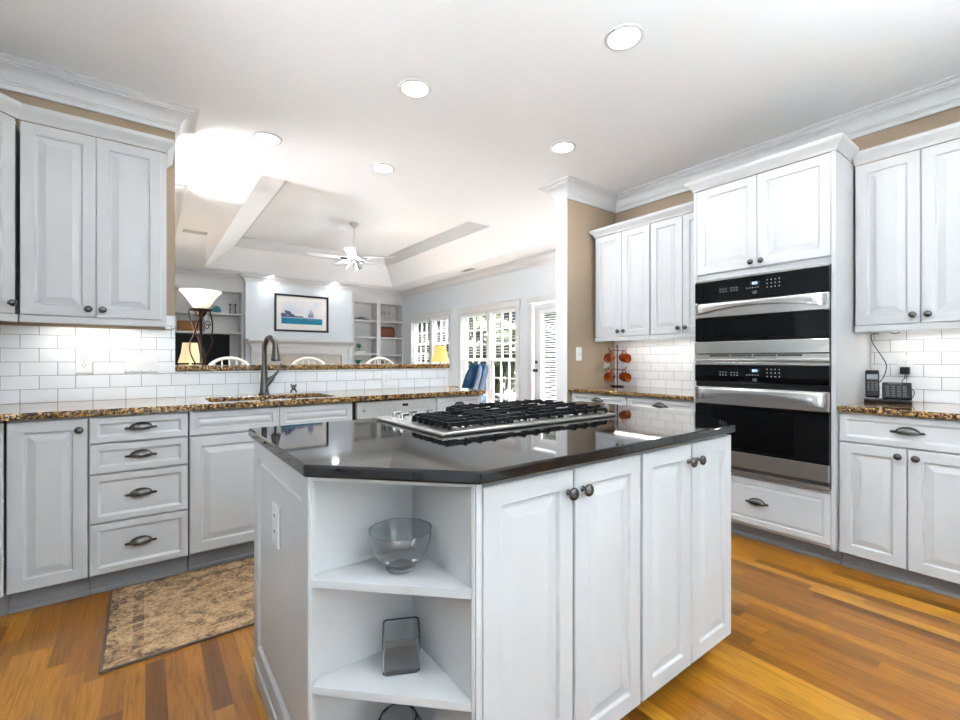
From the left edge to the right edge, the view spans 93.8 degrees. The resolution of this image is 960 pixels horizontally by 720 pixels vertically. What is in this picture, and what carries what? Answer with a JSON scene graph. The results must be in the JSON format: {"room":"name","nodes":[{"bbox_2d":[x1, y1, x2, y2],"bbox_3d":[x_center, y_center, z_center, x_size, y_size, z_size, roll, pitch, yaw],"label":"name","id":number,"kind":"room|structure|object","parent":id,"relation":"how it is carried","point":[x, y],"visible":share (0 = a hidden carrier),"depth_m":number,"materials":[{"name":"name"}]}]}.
{"room":"kitchen","nodes":[
{"label":"kitchen","id":0,"kind":"room"},
{"bbox_2d":[0,88,438,404],"bbox_3d":[-1.739,-0.220,3.144,3.467,2.770,0.120,0,0,-37],"label":"wall","id":1,"kind":"structure","parent":0,"point":[26,99],"depth_m":2.78,"materials":[{"name":"beige paint"}]},
{"bbox_2d":[75,352,92,372],"bbox_3d":[-2.314,0.015,2.624,0.075,0.118,0.008,0,0,-37],"label":"wall outlet","id":2,"kind":"object","parent":1,"relation":"attached to","point":[83,360],"visible":1,"depth_m":2.62,"materials":[{"name":"white plastic"}]},
{"bbox_2d":[0,316,174,403],"bbox_3d":[-2.528,-0.022,2.475,1.402,0.522,0.008,0,0,-37],"label":"backsplash","id":3,"kind":"structure","parent":1,"relation":"attached to","point":[37,363],"depth_m":2.61,"materials":[{"name":"tile"}]},
{"bbox_2d":[19,103,175,329],"bbox_3d":[-2.126,-0.723,2.552,0.651,1.095,0.365,0,0,-37],"label":"upper cabinet","id":4,"kind":"object","parent":1,"relation":"attached to","point":[93,211],"visible":0.99,"depth_m":2.40,"materials":[{"name":"paint"}]},
{"bbox_2d":[125,353,157,371],"bbox_3d":[-2.096,0.015,2.780,0.165,0.118,0.018,0,0,-37],"label":"light switch","id":5,"kind":"object","parent":1,"relation":"attached to","point":[134,362],"visible":1,"depth_m":2.78,"materials":[{"name":"white plastic"}]},
{"bbox_2d":[175,368,445,396],"bbox_3d":[-1.137,0.158,3.511,2.063,0.162,0.008,0,0,-37],"label":"backsplash","id":6,"kind":"structure","parent":1,"relation":"attached to","point":[204,383],"depth_m":3.37,"materials":[{"name":"tile"}]},
{"bbox_2d":[175,364,449,371],"bbox_3d":[-1.244,0.055,3.692,2.107,0.040,0.452,0,0,-37],"label":"bar","id":7,"kind":"object","parent":1,"relation":"on","point":[241,367],"visible":0.84,"depth_m":3.40,"materials":[{"name":"brown stone"}]},
{"bbox_2d":[382,371,389,385],"bbox_3d":[-0.785,0.155,3.763,0.075,0.118,0.008,0,0,-37],"label":"wall outlet","id":8,"kind":"object","parent":1,"relation":"attached to","point":[385,374],"visible":1,"depth_m":3.76,"materials":[{"name":"white plastic"}]},
{"bbox_2d":[244,282,351,363],"bbox_3d":[-3.747,-0.220,9.291,2.063,2.770,0.519,0,0,-37],"label":"wall","id":9,"kind":"structure","parent":0,"point":[258,297],"depth_m":8.87,"materials":[{"name":"grey paint"}]},
{"bbox_2d":[245,338,355,363],"bbox_3d":[-3.530,0.383,8.998,2.100,1.565,0.210,0,0,-37],"label":"fireplace mantel","id":10,"kind":"object","parent":9,"relation":"attached to","point":[338,352],"visible":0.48,"depth_m":9.02,"materials":[{"name":"paint"}]},
{"bbox_2d":[246,338,354,342],"bbox_3d":[-3.530,-0.380,8.998,2.040,0.040,0.210,0,0,-37],"label":"mantel shelf","id":11,"kind":"object","parent":10,"relation":"attached to","point":[250,340],"depth_m":8.83,"materials":[{"name":"paint"}]},
{"bbox_2d":[274,293,328,332],"bbox_3d":[-3.587,-0.935,9.067,1.050,0.740,0.029,0,0,-37],"label":"framed picture","id":12,"kind":"object","parent":9,"relation":"attached to","point":[292,313],"visible":1,"depth_m":9.05,"materials":[{"name":"wood"}]},
{"bbox_2d":[281,300,321,324],"bbox_3d":[-3.589,-0.950,9.069,0.800,0.460,0.002,0,0,-37],"label":"print","id":13,"kind":"object","parent":12,"relation":"attached to","point":[293,312],"depth_m":9.06,"materials":[{"name":"paper"}]},
{"bbox_2d":[175,183,555,297],"bbox_3d":[-2.282,-1.537,6.118,6.150,0.134,6.700,0,0,-37],"label":"trim","id":14,"kind":"structure","parent":9,"relation":"attached to","point":[180,190],"depth_m":8.43,"materials":[{"name":"paint"}]},
{"bbox_2d":[403,261,555,403],"bbox_3d":[0.106,-0.220,8.185,0.150,2.770,7.140,0,0,-37],"label":"wall","id":15,"kind":"structure","parent":0,"point":[540,280],"depth_m":8.02,"materials":[{"name":"grey paint"}]},
{"bbox_2d":[412,319,429,362],"bbox_3d":[-1.314,-0.410,9.986,0.050,0.950,0.735,0,0,-37],"label":"window blind","id":16,"kind":"object","parent":15,"relation":"attached to","point":[425,320],"visible":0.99,"depth_m":9.95,"materials":[{"name":"white plastic"}]},
{"bbox_2d":[408,309,452,370],"bbox_3d":[-1.058,-0.394,9.681,0.190,1.238,1.810,0,0,-37],"label":"window","id":17,"kind":"structure","parent":15,"relation":"attached to","point":[448,337],"depth_m":9.71,"materials":[{"name":"paint"}]},
{"bbox_2d":[430,316,448,362],"bbox_3d":[-0.839,-0.410,9.348,0.050,0.950,0.735,0,0,-37],"label":"window blind","id":18,"kind":"object","parent":15,"relation":"attached to","point":[445,317],"visible":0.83,"depth_m":9.32,"materials":[{"name":"white plastic"}]},
{"bbox_2d":[462,312,486,358],"bbox_3d":[-0.110,-0.443,8.370,0.050,0.855,0.745,0,0,-37],"label":"window blind","id":19,"kind":"object","parent":15,"relation":"attached to","point":[478,313],"visible":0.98,"depth_m":8.25,"materials":[{"name":"white plastic"}]},
{"bbox_2d":[457,299,520,402],"bbox_3d":[0.149,0.038,8.061,0.190,2.073,1.830,0,0,-37],"label":"window","id":20,"kind":"structure","parent":15,"relation":"attached to","point":[502,384],"depth_m":7.96,"materials":[{"name":"paint"}]},
{"bbox_2d":[487,307,514,358],"bbox_3d":[0.371,-0.443,7.724,0.050,0.855,0.745,0,0,-37],"label":"window blind","id":21,"kind":"object","parent":15,"relation":"attached to","point":[513,308],"visible":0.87,"depth_m":7.62,"materials":[{"name":"white plastic"}]},
{"bbox_2d":[527,294,555,404],"bbox_3d":[1.112,0.090,6.733,0.121,2.150,1.120,0,0,-37],"label":"door","id":22,"kind":"structure","parent":15,"relation":"attached to","point":[549,305],"depth_m":6.99,"materials":[{"name":"paint"}]},
{"bbox_2d":[539,309,555,400],"bbox_3d":[1.115,0.065,6.726,0.050,1.660,0.615,0,0,-37],"label":"window blind","id":23,"kind":"object","parent":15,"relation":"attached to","point":[541,312],"visible":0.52,"depth_m":6.82,"materials":[{"name":"white plastic"}]},
{"bbox_2d":[0,0,959,290],"bbox_3d":[-0.732,-1.865,4.037,6.550,0.520,12.950,0,0,-37],"label":"ceiling","id":24,"kind":"structure","parent":0,"point":[705,81],"depth_m":2.68,"materials":[{"name":"paint"}]},
{"bbox_2d":[183,229,207,234],"bbox_3d":[-3.566,-1.601,5.623,0.260,0.008,0.120,0,0,-37],"label":"ceiling vent","id":25,"kind":"object","parent":24,"relation":"in","point":[184,230],"visible":1,"depth_m":5.62,"materials":[{"name":"metal"}]},
{"bbox_2d":[253,131,281,144],"bbox_3d":[-1.533,-1.600,3.246,0.192,0.010,0.192,0,0,-37],"label":"recessed light","id":26,"kind":"object","parent":24,"relation":"in","point":[268,138],"visible":1,"depth_m":3.24,"materials":[{"name":"paint"}]},
{"bbox_2d":[308,222,395,272],"bbox_3d":[-1.939,-1.694,6.819,1.268,0.762,1.263,0,0,-37],"label":"ceiling fan","id":27,"kind":"object","parent":24,"relation":"hanging from","point":[351,255],"visible":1,"depth_m":6.75,"materials":[{"name":"paint"}]},
{"bbox_2d":[234,180,490,266],"bbox_3d":[-1.909,-1.994,6.889,2.770,0.158,3.770,0,0,-37],"label":"trim","id":28,"kind":"structure","parent":24,"relation":"attached to","point":[467,228],"depth_m":7.85,"materials":[{"name":"paint"}]},
{"bbox_2d":[371,163,394,172],"bbox_3d":[-0.811,-1.600,3.753,0.192,0.010,0.192,0,0,-37],"label":"recessed light","id":29,"kind":"object","parent":24,"relation":"in","point":[378,167],"visible":1,"depth_m":3.74,"materials":[{"name":"paint"}]},
{"bbox_2d":[398,78,430,97],"bbox_3d":[-0.384,-1.600,2.649,0.192,0.010,0.192,0,0,-37],"label":"recessed light","id":30,"kind":"object","parent":24,"relation":"in","point":[410,87],"visible":1,"depth_m":2.64,"materials":[{"name":"paint"}]},
{"bbox_2d":[461,268,474,271],"bbox_3d":[-0.212,-1.601,7.985,0.120,0.008,0.320,0,0,-37],"label":"ceiling vent","id":31,"kind":"object","parent":24,"relation":"in","point":[468,269],"visible":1,"depth_m":7.95,"materials":[{"name":"metal"}]},
{"bbox_2d":[550,141,575,153],"bbox_3d":[0.625,-1.600,3.384,0.192,0.010,0.192,0,0,-37],"label":"recessed light","id":32,"kind":"object","parent":24,"relation":"in","point":[561,147],"visible":1,"depth_m":3.38,"materials":[{"name":"paint"}]},
{"bbox_2d":[604,23,643,50],"bbox_3d":[0.716,-1.600,2.232,0.192,0.010,0.192,0,0,-37],"label":"recessed light","id":33,"kind":"object","parent":24,"relation":"in","point":[625,36],"visible":1,"depth_m":2.22,"materials":[{"name":"paint"}]},
{"bbox_2d":[0,533,959,719],"bbox_3d":[-0.732,1.190,4.037,6.550,0.050,12.950,0,0,-37],"label":"floor","id":34,"kind":"structure","parent":0,"point":[810,638],"depth_m":1.74,"materials":[{"name":"brown wood"}]},
{"bbox_2d":[0,421,8,616],"bbox_3d":[-2.519,0.719,1.983,0.676,0.892,0.630,0,0,-34],"label":"base cabinet","id":35,"kind":"object","parent":34,"relation":"on","point":[4,598],"visible":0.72,"depth_m":2.02,"materials":[{"name":"paint"}]},
{"bbox_2d":[7,416,89,613],"bbox_3d":[-2.188,0.719,2.328,0.279,0.892,0.632,0,0,-37],"label":"base cabinet","id":36,"kind":"object","parent":34,"relation":"on","point":[48,459],"visible":0.94,"depth_m":2.10,"materials":[{"name":"paint"}]},
{"bbox_2d":[89,411,187,594],"bbox_3d":[-1.914,0.719,2.539,0.407,0.892,0.620,0,0,-37],"label":"base cabinet","id":37,"kind":"object","parent":34,"relation":"on","point":[138,463],"visible":1,"depth_m":2.30,"materials":[{"name":"paint"}]},
{"bbox_2d":[99,556,253,673],"bbox_3d":[-1.129,1.160,2.336,1.256,0.009,0.746,0,0,-37],"label":"runner rug","id":38,"kind":"object","parent":34,"relation":"on","point":[156,617],"visible":0.49,"depth_m":2.06,"materials":[{"name":"fabric"}]},
{"bbox_2d":[179,288,221,364],"bbox_3d":[-2.638,0.256,4.245,0.346,1.818,0.346,0,0,-37],"label":"floor lamp","id":39,"kind":"object","parent":34,"relation":"on","point":[200,299],"visible":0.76,"depth_m":4.19,"materials":[{"name":"brown metal"}]},
{"bbox_2d":[175,277,243,364],"bbox_3d":[-5.164,-0.219,8.353,1.326,2.768,0.328,0,0,-37],"label":"bookcase","id":40,"kind":"object","parent":34,"relation":"on","point":[225,323],"visible":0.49,"depth_m":8.59,"materials":[{"name":"paint"}]},
{"bbox_2d":[177,320,199,330],"bbox_3d":[-5.326,-0.623,8.203,0.338,0.190,0.208,0,0,-37],"label":"wicker basket","id":41,"kind":"object","parent":40,"relation":"on","point":[183,325],"visible":0.63,"depth_m":8.10,"materials":[{"name":"brown wicker"}]},
{"bbox_2d":[175,333,229,364],"bbox_3d":[-5.195,-0.093,8.325,0.975,0.794,0.180,0,0,-37],"label":"television","id":42,"kind":"object","parent":40,"relation":"in","point":[220,347],"visible":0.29,"depth_m":8.39,"materials":[{"name":"black plastic"}]},
{"bbox_2d":[212,306,221,312],"bbox_3d":[-4.957,-0.957,8.453,0.169,0.137,0.040,0,0,-37],"label":"shell ornament","id":43,"kind":"object","parent":40,"relation":"on","point":[215,309],"visible":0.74,"depth_m":8.44,"materials":[{"name":"ceramic"}]},
{"bbox_2d":[208,356,248,364],"bbox_3d":[-2.035,0.568,3.694,0.444,1.197,0.420,0,0,-37],"label":"bar stool","id":44,"kind":"object","parent":34,"relation":"on","point":[229,358],"visible":0.15,"depth_m":3.84,"materials":[{"name":"beige paint"}]},
{"bbox_2d":[187,397,351,570],"bbox_3d":[-1.378,0.719,2.931,0.911,0.892,0.632,0,0,-37],"label":"base cabinet","id":45,"kind":"object","parent":34,"relation":"on","point":[220,446],"visible":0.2,"depth_m":2.55,"materials":[{"name":"paint"}]},
{"bbox_2d":[292,357,324,363],"bbox_3d":[-1.506,0.568,4.089,0.444,1.197,0.420,0,0,-37],"label":"bar stool","id":46,"kind":"object","parent":34,"relation":"on","point":[303,358],"visible":0.18,"depth_m":4.24,"materials":[{"name":"beige paint"}]},
{"bbox_2d":[352,293,402,363],"bbox_3d":[-2.446,-0.219,10.378,1.319,2.768,0.328,0,0,-37],"label":"bookcase","id":47,"kind":"object","parent":34,"relation":"on","point":[367,333],"visible":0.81,"depth_m":10.41,"materials":[{"name":"paint"}]},
{"bbox_2d":[355,317,369,319],"bbox_3d":[-2.673,-0.936,10.167,0.320,0.069,0.120,0,0,-37],"label":"boat","id":48,"kind":"object","parent":47,"relation":"on","point":[358,318],"visible":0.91,"depth_m":10.14,"materials":[{"name":"grey"}]},
{"bbox_2d":[381,326,394,337],"bbox_3d":[-2.200,-0.655,10.603,0.400,0.260,0.046,0,0,-37],"label":"serving tray","id":49,"kind":"object","parent":47,"relation":"on","point":[385,331],"visible":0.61,"depth_m":10.59,"materials":[{"name":"brown wood"}]},
{"bbox_2d":[366,357,393,363],"bbox_3d":[-0.928,0.568,4.519,0.444,1.197,0.420,0,0,-37],"label":"bar stool","id":50,"kind":"object","parent":34,"relation":"on","point":[376,358],"visible":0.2,"depth_m":4.67,"materials":[{"name":"beige paint"}]},
{"bbox_2d":[352,397,435,419],"bbox_3d":[-0.747,0.720,3.403,0.633,0.891,0.589,0,0,-37],"label":"dishwasher","id":51,"kind":"object","parent":34,"relation":"on","point":[371,408],"visible":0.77,"depth_m":3.13,"materials":[{"name":"white plastic"}]},
{"bbox_2d":[435,394,481,410],"bbox_3d":[-0.321,0.719,3.719,0.418,0.892,0.632,0,0,-37],"label":"base cabinet","id":52,"kind":"object","parent":34,"relation":"on","point":[442,402],"visible":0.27,"depth_m":3.47,"materials":[{"name":"paint"}]},
{"bbox_2d":[253,434,730,719],"bbox_3d":[0.191,0.724,1.762,1.788,0.883,1.002,0,0,-37],"label":"kitchen island","id":53,"kind":"object","parent":34,"relation":"on","point":[580,591],"visible":0.94,"depth_m":1.21,"materials":[{"name":"paint"}]},
{"bbox_2d":[272,502,279,548],"bbox_3d":[-0.622,0.502,1.367,0.008,0.125,0.075,0,0,-37],"label":"outlet plate","id":54,"kind":"object","parent":53,"relation":"attached to","point":[275,505],"depth_m":1.35,"materials":[{"name":"white plastic"}]},
{"bbox_2d":[311,556,471,598],"bbox_3d":[-0.219,0.541,1.069,0.290,0.020,0.296,0,0,-37],"label":"shelf","id":55,"kind":"object","parent":53,"relation":"attached to","point":[430,576],"depth_m":1.09,"materials":[{"name":"paint"}]},
{"bbox_2d":[311,648,471,711],"bbox_3d":[-0.219,0.800,1.069,0.290,0.020,0.296,0,0,-37],"label":"shelf","id":56,"kind":"object","parent":53,"relation":"attached to","point":[359,677],"depth_m":1.09,"materials":[{"name":"paint"}]},
{"bbox_2d":[368,518,431,574],"bbox_3d":[-0.203,0.480,1.146,0.159,0.100,0.159,0,0,-37],"label":"glass bowl","id":57,"kind":"object","parent":53,"relation":"on","point":[398,544],"visible":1,"depth_m":1.11,"materials":[{"name":"clear glass"}]},
{"bbox_2d":[378,704,422,719],"bbox_3d":[-0.205,0.972,1.125,0.148,0.156,0.148,0,0,-37],"label":"glass vase","id":58,"kind":"object","parent":53,"relation":"on","point":[394,711],"visible":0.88,"depth_m":1.18,"materials":[{"name":"clear glass"}]},
{"bbox_2d":[382,616,420,676],"bbox_3d":[-0.205,0.745,1.171,0.096,0.090,0.096,0,0,-11],"label":"glass vase","id":59,"kind":"object","parent":53,"relation":"on","point":[401,637],"visible":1,"depth_m":1.13,"materials":[{"name":"clear glass"}]},
{"bbox_2d":[248,401,734,484],"bbox_3d":[0.191,0.266,1.789,1.837,0.030,1.029,0,0,-37],"label":"island countertop","id":60,"kind":"structure","parent":53,"relation":"on","point":[371,448],"depth_m":1.35,"materials":[{"name":"black stone"}]},
{"bbox_2d":[376,399,615,436],"bbox_3d":[0.086,0.228,1.947,0.915,0.046,0.530,0,0,-37],"label":"gas cooktop","id":61,"kind":"object","parent":60,"relation":"in","point":[458,419],"visible":1,"depth_m":1.77,"materials":[{"name":"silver metal"}]},
{"bbox_2d":[572,392,627,404],"bbox_3d":[1.257,0.727,4.050,0.699,0.877,0.599,0,0,-37],"label":"base cabinet","id":62,"kind":"object","parent":34,"relation":"on","point":[576,396],"visible":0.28,"depth_m":3.83,"materials":[{"name":"paint"}]},
{"bbox_2d":[568,386,693,400],"bbox_3d":[1.424,0.271,3.823,0.688,0.032,1.165,0,0,-37],"label":"countertop","id":63,"kind":"structure","parent":62,"relation":"on","point":[665,393],"depth_m":3.68,"materials":[{"name":"brown stone"}]},
{"bbox_2d":[608,345,626,386],"bbox_3d":[1.314,0.055,4.296,0.135,0.399,0.127,0,0,-43],"label":"mug tree","id":64,"kind":"object","parent":63,"relation":"on","point":[617,350],"visible":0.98,"depth_m":4.29,"materials":[{"name":"metal"}]},
{"bbox_2d":[604,369,615,381],"bbox_3d":[1.237,0.145,4.260,0.087,0.124,0.091,0,0,45],"label":"coffee mug","id":65,"kind":"object","parent":64,"relation":"hanging from","point":[608,377],"visible":1,"depth_m":4.25,"materials":[{"name":"orange ceramic"}]},
{"bbox_2d":[604,350,615,362],"bbox_3d":[1.237,-0.035,4.260,0.087,0.124,0.091,0,0,45],"label":"coffee mug","id":66,"kind":"object","parent":64,"relation":"hanging from","point":[609,357],"visible":1,"depth_m":4.25,"materials":[{"name":"orange ceramic"}]},
{"bbox_2d":[619,350,630,362],"bbox_3d":[1.369,-0.034,4.260,0.087,0.125,0.091,0,0,-29],"label":"coffee mug","id":67,"kind":"object","parent":64,"relation":"hanging from","point":[624,357],"visible":1,"depth_m":4.25,"materials":[{"name":"orange ceramic"}]},
{"bbox_2d":[619,369,630,381],"bbox_3d":[1.369,0.146,4.260,0.087,0.125,0.091,0,0,-29],"label":"coffee mug","id":68,"kind":"object","parent":64,"relation":"hanging from","point":[624,376],"visible":1,"depth_m":4.24,"materials":[{"name":"orange ceramic"}]},
{"bbox_2d":[628,396,693,411],"bbox_3d":[1.605,0.727,3.583,0.699,0.877,0.561,0,0,-37],"label":"drawer","id":69,"kind":"object","parent":34,"relation":"on","point":[672,404],"visible":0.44,"depth_m":3.37,"materials":[{"name":"paint"}]},
{"bbox_2d":[685,132,870,564],"bbox_3d":[2.002,-0.037,3.018,0.739,2.404,0.888,0,0,-37],"label":"tall cabinet","id":70,"kind":"object","parent":34,"relation":"on","point":[799,214],"visible":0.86,"depth_m":2.69,"materials":[{"name":"paint"}]},
{"bbox_2d":[695,362,830,490],"bbox_3d":[1.930,0.373,2.964,0.622,0.720,0.760,0,0,-37],"label":"wall oven","id":71,"kind":"object","parent":70,"relation":"in","point":[780,412],"visible":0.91,"depth_m":2.72,"materials":[{"name":"black glass"}]},
{"bbox_2d":[695,263,830,361],"bbox_3d":[1.930,-0.267,2.964,0.622,0.552,0.760,0,0,-37],"label":"wall oven","id":72,"kind":"object","parent":70,"relation":"in","point":[784,315],"visible":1,"depth_m":2.75,"materials":[{"name":"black metal"}]},
{"bbox_2d":[839,412,959,599],"bbox_3d":[2.429,0.727,2.477,0.699,0.877,0.565,0,0,-37],"label":"base cabinet","id":73,"kind":"object","parent":34,"relation":"on","point":[899,476],"visible":0.99,"depth_m":2.31,"materials":[{"name":"paint"}]},
{"bbox_3d":[-1.011,1.160,7.851,1.900,0.010,3.800,0,0,-37],"label":"area rug","id":74,"kind":"object","parent":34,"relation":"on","visible":0},
{"bbox_2d":[461,363,488,389],"bbox_3d":[-0.320,0.596,6.461,0.804,1.113,0.739,0,0,21],"label":"leather armchair","id":75,"kind":"object","parent":74,"relation":"on","point":[476,375],"visible":0.17,"depth_m":6.15,"materials":[{"name":"blue leather"}]},
{"bbox_2d":[478,363,488,389],"bbox_3d":[-0.058,0.414,6.496,0.342,0.749,0.273,0,0,21],"label":"cushion","id":76,"kind":"object","parent":75,"relation":"on","point":[485,369],"depth_m":6.40,"materials":[{"name":"blue fabric"}]},
{"bbox_3d":[-0.668,0.792,7.358,0.500,0.720,0.400,0,0,-37],"label":"side table","id":77,"kind":"object","parent":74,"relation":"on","visible":0},
{"bbox_2d":[431,346,448,363],"bbox_3d":[-0.645,0.101,7.276,0.295,0.660,0.295,0,0,-37],"label":"table lamp","id":78,"kind":"object","parent":77,"relation":"on","point":[440,352],"visible":0.62,"depth_m":7.18,"materials":[{"name":"yellow fabric"}]},
{"bbox_3d":[2.853,0.727,1.908,0.699,0.877,0.849,0,0,-37],"label":"base cabinet","id":79,"kind":"object","parent":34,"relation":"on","visible":0},
{"bbox_2d":[837,401,959,420],"bbox_3d":[2.688,0.271,2.126,0.688,0.032,1.438,0,0,-37],"label":"countertop","id":80,"kind":"structure","parent":79,"relation":"on","point":[945,411],"depth_m":2.36,"materials":[{"name":"brown stone"}]},
{"bbox_2d":[863,370,912,403],"bbox_3d":[2.432,0.158,2.683,0.213,0.192,0.118,0,0,39],"label":"telephone","id":81,"kind":"object","parent":80,"relation":"on","point":[892,392],"visible":1,"depth_m":2.66,"materials":[{"name":"black plastic"}]},
{"bbox_3d":[-3.574,0.805,5.568,0.500,0.720,0.400,0,0,-37],"label":"side table","id":82,"kind":"object","parent":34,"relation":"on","visible":0},
{"bbox_2d":[178,343,199,364],"bbox_3d":[-3.566,0.117,5.524,0.254,0.655,0.254,0,0,-37],"label":"table lamp","id":83,"kind":"object","parent":82,"relation":"on","point":[185,357],"visible":0.54,"depth_m":5.45,"materials":[{"name":"yellow fabric"}]},
{"bbox_3d":[-1.157,0.719,0.020,0.652,0.892,0.814,0,0,-37],"label":"base cabinet","id":84,"kind":"object","parent":34,"relation":"on","visible":0},
{"bbox_2d":[0,386,485,421],"bbox_3d":[-0.747,0.256,1.794,3.444,0.032,3.210,0,0,-37],"label":"countertop","id":85,"kind":"structure","parent":84,"relation":"on","point":[29,411],"depth_m":2.57,"materials":[{"name":"brown stone"}]},
{"bbox_2d":[258,335,281,394],"bbox_3d":[-1.438,0.035,3.068,0.151,0.411,0.225,0,0,-22],"label":"kitchen faucet","id":86,"kind":"object","parent":85,"relation":"on","point":[265,381],"visible":1,"depth_m":3.10,"materials":[{"name":"grey metal"}]},
{"bbox_2d":[290,384,296,392],"bbox_3d":[-1.350,0.206,3.255,0.051,0.065,0.026,0,0,-37],"label":"figurine","id":87,"kind":"object","parent":85,"relation":"on","point":[293,387],"visible":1,"depth_m":3.25,"materials":[{"name":"grey metal"}]},
{"bbox_2d":[567,198,615,401],"bbox_3d":[1.122,-0.220,4.331,0.825,2.770,0.005,0,0,-37],"label":"wall","id":88,"kind":"structure","parent":0,"point":[582,218],"depth_m":4.21,"materials":[{"name":"beige paint"}]},
{"bbox_2d":[576,347,581,360],"bbox_3d":[0.921,-0.057,4.166,0.075,0.125,0.018,0,0,-37],"label":"light switch","id":89,"kind":"object","parent":88,"relation":"attached to","point":[578,349],"visible":1,"depth_m":4.16,"materials":[{"name":"white plastic"}]},
{"bbox_2d":[589,215,650,341],"bbox_3d":[1.375,-0.691,4.116,0.435,1.041,0.633,0,0,-37],"label":"upper cabinet","id":90,"kind":"object","parent":88,"relation":"attached to","point":[623,259],"visible":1,"depth_m":3.96,"materials":[{"name":"paint"}]},
{"bbox_2d":[616,106,959,403],"bbox_3d":[3.020,-0.220,2.374,0.120,2.770,5.399,0,0,-37],"label":"wall","id":91,"kind":"structure","parent":0,"point":[950,116],"depth_m":2.90,"materials":[{"name":"beige paint"}]},
{"bbox_2d":[615,338,693,389],"bbox_3d":[1.704,0.029,4.031,0.008,0.449,1.169,0,0,-37],"label":"backsplash","id":92,"kind":"structure","parent":91,"relation":"attached to","point":[658,363],"depth_m":4.12,"materials":[{"name":"tile"}]},
{"bbox_2d":[647,201,693,339],"bbox_3d":[1.724,-0.691,3.647,0.435,1.041,0.532,0,0,-37],"label":"upper cabinet","id":93,"kind":"object","parent":91,"relation":"attached to","point":[672,240],"visible":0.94,"depth_m":3.59,"materials":[{"name":"paint"}]},
{"bbox_2d":[897,355,913,374],"bbox_3d":[2.629,0.030,2.776,0.008,0.118,0.075,0,0,-37],"label":"wall outlet","id":94,"kind":"object","parent":91,"relation":"attached to","point":[902,360],"visible":0.91,"depth_m":2.77,"materials":[{"name":"white plastic"}]},
{"bbox_2d":[900,367,909,373],"bbox_3d":[2.613,0.065,2.760,0.037,0.044,0.044,0,0,-37],"label":"power adapter","id":95,"kind":"object","parent":94,"relation":"attached to","point":[903,370],"visible":1,"depth_m":2.75,"materials":[{"name":"black plastic"}]},
{"bbox_2d":[853,122,959,332],"bbox_3d":[2.538,-0.692,2.554,0.435,1.058,0.560,0,0,-37],"label":"upper cabinet","id":96,"kind":"object","parent":91,"relation":"attached to","point":[907,205],"visible":0.98,"depth_m":2.47,"materials":[{"name":"paint"}]},
{"bbox_2d":[871,333,886,382],"bbox_3d":[2.412,0.046,2.710,0.194,0.407,0.068,0,0,-44],"label":"wire","id":97,"kind":"object","parent":96,"relation":"hanging from","point":[873,333],"visible":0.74,"depth_m":2.68,"materials":[{"name":"black plastic"}]},
{"bbox_2d":[871,329,959,403],"bbox_3d":[3.261,0.029,1.942,0.008,0.449,2.420,0,0,-37],"label":"backsplash","id":98,"kind":"structure","parent":91,"relation":"attached to","point":[935,378],"depth_m":2.71,"materials":[{"name":"tile"}]},
{"bbox_3d":[-1.331,-0.220,-0.431,0.150,2.770,6.099,0,0,-37],"label":"wall","id":99,"kind":"structure","parent":0,"visible":0},
{"bbox_2d":[0,93,21,321],"bbox_3d":[-2.554,-0.731,1.981,0.764,1.081,0.773,0,0,-36],"label":"upper cabinet","id":100,"kind":"object","parent":99,"relation":"attached to","point":[9,129],"visible":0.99,"depth_m":2.20,"materials":[{"name":"paint"}]},
{"bbox_2d":[0,52,200,140],"bbox_3d":[-0.731,-1.537,0.172,1.533,0.134,6.350,0,0,-37],"label":"trim","id":101,"kind":"structure","parent":99,"relation":"attached to","point":[19,75],"depth_m":2.62,"materials":[{"name":"paint"}]},
{"bbox_3d":[1.486,-0.220,4.677,1.828,2.770,0.114,0,0,-37],"label":"wall","id":102,"kind":"structure","parent":0,"visible":0},
{"bbox_2d":[556,198,566,401],"bbox_3d":[0.750,-0.152,4.125,0.012,2.635,0.128,0,0,-37],"label":"trim","id":103,"kind":"structure","parent":102,"relation":"attached to","point":[561,206],"depth_m":4.12,"materials":[{"name":"paint"}]},
{"bbox_3d":[2.601,-0.220,-1.398,5.300,2.770,0.150,0,0,-37],"label":"wall","id":104,"kind":"structure","parent":0,"visible":0},
{"bbox_2d":[538,73,959,212],"bbox_3d":[1.329,-1.537,1.271,6.150,0.134,5.650,0,0,-37],"label":"trim","id":105,"kind":"structure","parent":104,"relation":"attached to","point":[941,95],"depth_m":3.22,"materials":[{"name":"paint"}]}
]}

